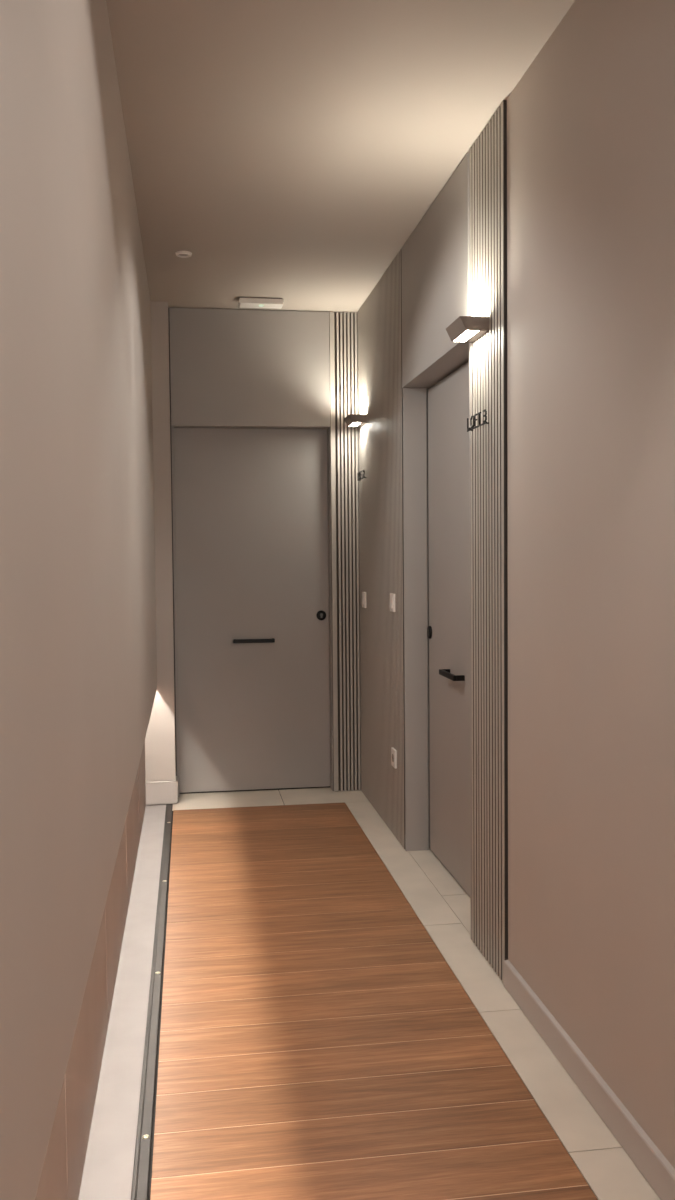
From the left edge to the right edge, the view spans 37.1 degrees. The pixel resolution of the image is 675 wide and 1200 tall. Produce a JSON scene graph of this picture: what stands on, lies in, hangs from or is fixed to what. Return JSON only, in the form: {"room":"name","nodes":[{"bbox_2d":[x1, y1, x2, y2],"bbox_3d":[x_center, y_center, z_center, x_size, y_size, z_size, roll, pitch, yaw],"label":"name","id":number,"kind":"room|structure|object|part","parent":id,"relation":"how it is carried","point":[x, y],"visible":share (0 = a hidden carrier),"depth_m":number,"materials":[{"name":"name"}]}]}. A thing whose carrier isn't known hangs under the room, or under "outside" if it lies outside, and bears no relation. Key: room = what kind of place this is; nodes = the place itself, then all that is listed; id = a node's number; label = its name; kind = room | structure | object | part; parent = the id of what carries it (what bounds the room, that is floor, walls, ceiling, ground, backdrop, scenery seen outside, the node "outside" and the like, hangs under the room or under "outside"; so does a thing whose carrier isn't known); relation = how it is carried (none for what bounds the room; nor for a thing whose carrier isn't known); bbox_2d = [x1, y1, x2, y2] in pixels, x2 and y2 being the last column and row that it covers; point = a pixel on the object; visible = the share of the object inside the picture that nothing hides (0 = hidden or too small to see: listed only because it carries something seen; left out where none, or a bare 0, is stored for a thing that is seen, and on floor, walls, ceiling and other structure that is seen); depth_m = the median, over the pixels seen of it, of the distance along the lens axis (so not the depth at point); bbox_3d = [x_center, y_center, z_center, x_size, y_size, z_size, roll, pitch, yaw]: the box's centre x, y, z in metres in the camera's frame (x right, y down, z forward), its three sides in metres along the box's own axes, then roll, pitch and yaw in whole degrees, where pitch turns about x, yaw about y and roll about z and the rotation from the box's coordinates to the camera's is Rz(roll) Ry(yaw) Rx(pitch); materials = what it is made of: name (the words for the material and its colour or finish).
{"room":"apartment building corridor","nodes":[
{"label":"apartment building corridor","id":0,"kind":"room"},
{"bbox_2d":[0,0,156,1199],"bbox_3d":[-0.495,-0.055,1.710,0.121,2.767,7.530,-1,3,-8],"label":"wall","id":1,"kind":"structure","parent":0,"point":[78,650],"depth_m":1.50,"materials":[{"name":"paint"}]},
{"bbox_2d":[78,804,165,1199],"bbox_3d":[-0.464,1.302,1.776,0.160,0.050,7.535,-1,3,-8],"label":"floor strip","id":2,"kind":"object","parent":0,"point":[110,1154],"visible":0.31,"depth_m":2.79,"materials":[{"name":"paint"}]},
{"bbox_2d":[145,301,175,804],"bbox_3d":[-1.007,-0.221,5.579,0.182,2.767,0.282,-1,3,-8],"label":"wall","id":3,"kind":"structure","parent":0,"point":[160,746],"depth_m":5.45,"materials":[{"name":"beige paint"}]},
{"bbox_2d":[145,776,177,804],"bbox_3d":[-0.969,1.048,5.556,0.172,0.121,0.147,-1,3,-8],"label":"baseboard","id":4,"kind":"structure","parent":3,"relation":"attached to","point":[160,792],"depth_m":5.48,"materials":[{"name":"grey paint"}]},
{"bbox_2d":[106,0,574,312],"bbox_3d":[0.147,-1.505,1.930,1.900,0.100,8.100,-1,3,-8],"label":"ceiling","id":5,"kind":"structure","parent":0,"point":[294,148],"depth_m":3.17,"materials":[{"name":"beige paint"}]},
{"bbox_2d":[175,251,191,257],"bbox_3d":[-0.693,-1.556,4.536,0.075,0.012,0.075,-1,3,-8],"label":"ceiling sensor","id":6,"kind":"object","parent":5,"relation":"attached to","point":[182,254],"visible":1,"depth_m":4.52,"materials":[{"name":"white plastic"}]},
{"bbox_2d":[238,297,283,308],"bbox_3d":[-0.408,-1.584,5.368,0.234,0.036,0.100,-1,3,-8],"label":"recessed light","id":7,"kind":"object","parent":5,"relation":"in","point":[244,302],"visible":1,"depth_m":5.33,"materials":[{"name":"beige plastic"}]},
{"bbox_3d":[-0.409,-1.599,5.367,0.220,0.006,0.084,-1,3,-8],"label":"mounting plate","id":8,"kind":"part","parent":7,"relation":"part of","materials":[{"name":"beige"}]},
{"bbox_2d":[150,802,597,1199],"bbox_3d":[0.123,1.296,1.789,0.926,0.050,7.390,-1,3,-8],"label":"floor","id":9,"kind":"structure","parent":0,"point":[317,1042],"depth_m":2.77,"materials":[{"name":"brown wood"}]},
{"bbox_2d":[131,804,172,1199],"bbox_3d":[-0.363,1.287,1.772,0.040,0.038,7.500,-1,3,-8],"label":"rail","id":10,"kind":"object","parent":9,"relation":"on","point":[141,1188],"visible":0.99,"depth_m":2.79,"materials":[{"name":"metal"}]},
{"bbox_2d":[172,787,660,1199],"bbox_3d":[0.263,1.282,2.088,1.310,0.050,7.942,-1,3,-8],"label":"floor tiles","id":11,"kind":"structure","parent":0,"point":[443,907],"depth_m":3.13,"materials":[{"name":"beige tile"}]},
{"bbox_2d":[426,0,674,1168],"bbox_3d":[0.808,-0.084,2.114,0.282,2.767,7.950,-1,3,-8],"label":"wall","id":12,"kind":"structure","parent":0,"point":[591,119],"depth_m":2.41,"materials":[{"name":"paint"}]},
{"bbox_2d":[328,312,360,791],"bbox_3d":[0.046,-0.263,5.755,0.175,2.712,0.100,-1,3,-8],"label":"panel","id":13,"kind":"object","parent":12,"relation":"attached to","point":[343,327],"visible":0.94,"depth_m":5.71,"materials":[{"name":"beige paint"}]},
{"bbox_2d":[357,250,404,848],"bbox_3d":[0.220,-0.237,5.131,0.022,2.712,1.186,-1,3,-8],"label":"panel","id":14,"kind":"object","parent":12,"relation":"attached to","point":[379,318],"visible":0.98,"depth_m":5.02,"materials":[{"name":"beige paint"}]},
{"bbox_2d":[344,414,366,426],"bbox_3d":[0.097,-0.977,5.484,0.096,0.044,0.180,-1,3,-8],"label":"wall lamp","id":15,"kind":"object","parent":14,"relation":"attached to","point":[352,420],"visible":1,"depth_m":5.40,"materials":[{"name":"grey metal"}]},
{"bbox_2d":[357,470,366,480],"bbox_3d":[0.136,-0.684,5.523,0.016,0.046,0.226,-1,3,-8],"label":"door sign","id":16,"kind":"object","parent":14,"relation":"attached to","point":[363,476],"visible":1,"depth_m":5.54,"materials":[{"name":"black metal"}]},
{"bbox_2d":[362,592,365,607],"bbox_3d":[0.144,-0.001,5.539,0.015,0.086,0.084,-1,3,-8],"label":"light switch","id":17,"kind":"object","parent":14,"relation":"attached to","point":[363,593],"visible":1,"depth_m":5.50,"materials":[{"name":"white plastic"}]},
{"bbox_2d":[389,593,394,611],"bbox_3d":[0.258,0.012,4.767,0.015,0.086,0.084,-1,3,-8],"label":"light switch","id":18,"kind":"object","parent":14,"relation":"attached to","point":[392,596],"visible":1,"depth_m":4.74,"materials":[{"name":"white plastic"}]},
{"bbox_2d":[391,747,396,768],"bbox_3d":[0.268,0.752,4.791,0.011,0.086,0.084,-1,3,-8],"label":"wall socket","id":19,"kind":"object","parent":14,"relation":"attached to","point":[393,751],"visible":1,"depth_m":4.77,"materials":[{"name":"white plastic"}]},
{"bbox_2d":[401,153,469,387],"bbox_3d":[0.451,-1.236,3.975,0.173,0.616,1.076,-1,3,-8],"label":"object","id":20,"kind":"structure","parent":12,"relation":"attached to","point":[435,258],"depth_m":3.88,"materials":[{"name":"paint"}]},
{"bbox_2d":[403,342,471,939],"bbox_3d":[0.461,0.119,4.035,0.166,2.096,1.103,-1,3,-8],"label":"door","id":21,"kind":"structure","parent":12,"relation":"in","point":[448,632],"depth_m":4.35,"materials":[{"name":"paint"}]},
{"bbox_3d":[0.446,0.304,4.081,0.014,0.021,0.235,-1,3,-8],"label":"handle","id":22,"kind":"part","parent":21,"relation":"part of","materials":[{"name":"black metal"}]},
{"bbox_2d":[470,100,507,982],"bbox_3d":[0.494,-0.157,3.276,0.022,2.712,0.381,-1,3,-8],"label":"panel","id":23,"kind":"object","parent":12,"relation":"attached to","point":[488,154],"visible":0.96,"depth_m":3.23,"materials":[{"name":"beige paint"}]},
{"bbox_2d":[446,316,488,342],"bbox_3d":[0.422,-0.883,3.288,0.096,0.044,0.180,-1,3,-8],"label":"wall lamp","id":24,"kind":"object","parent":23,"relation":"attached to","point":[464,328],"visible":1,"depth_m":3.23,"materials":[{"name":"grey metal"}]},
{"bbox_3d":[0.454,-0.883,3.292,0.030,0.042,0.173,-1,3,-8],"label":"plate","id":25,"kind":"part","parent":24,"relation":"part of","materials":[{"name":"brown metal"}]},
{"bbox_2d":[467,409,488,431],"bbox_3d":[0.463,-0.590,3.309,0.016,0.046,0.226,-1,3,-8],"label":"door sign","id":26,"kind":"object","parent":23,"relation":"attached to","point":[473,426],"visible":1,"depth_m":3.33,"materials":[{"name":"black metal"}]},
{"bbox_2d":[504,960,674,1199],"bbox_3d":[0.890,1.269,0.682,0.014,0.084,4.979,-1,3,-8],"label":"baseboard","id":27,"kind":"structure","parent":12,"relation":"attached to","point":[653,1165],"depth_m":2.43,"materials":[{"name":"grey paint"}]},
{"bbox_3d":[-0.412,-0.239,5.858,1.700,2.767,0.100,-1,3,-8],"label":"wall","id":28,"kind":"structure","parent":0,"visible":0},
{"bbox_2d":[168,308,329,775],"bbox_3d":[-0.486,-0.255,5.711,0.888,2.713,0.168,-1,3,-8],"label":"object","id":29,"kind":"structure","parent":28,"relation":"attached to","point":[229,368],"depth_m":5.58,"materials":[{"name":"paint"}]},
{"bbox_2d":[171,426,332,796],"bbox_3d":[-0.468,0.031,5.736,0.914,2.140,0.148,-1,3,-8],"label":"door","id":30,"kind":"structure","parent":28,"relation":"in","point":[251,508],"depth_m":5.75,"materials":[{"name":"paint"}]},
{"bbox_3d":[-0.474,0.233,5.718,0.235,0.021,0.014,-1,3,-8],"label":"handle","id":31,"kind":"part","parent":30,"relation":"part of","materials":[{"name":"black metal"}]}
]}

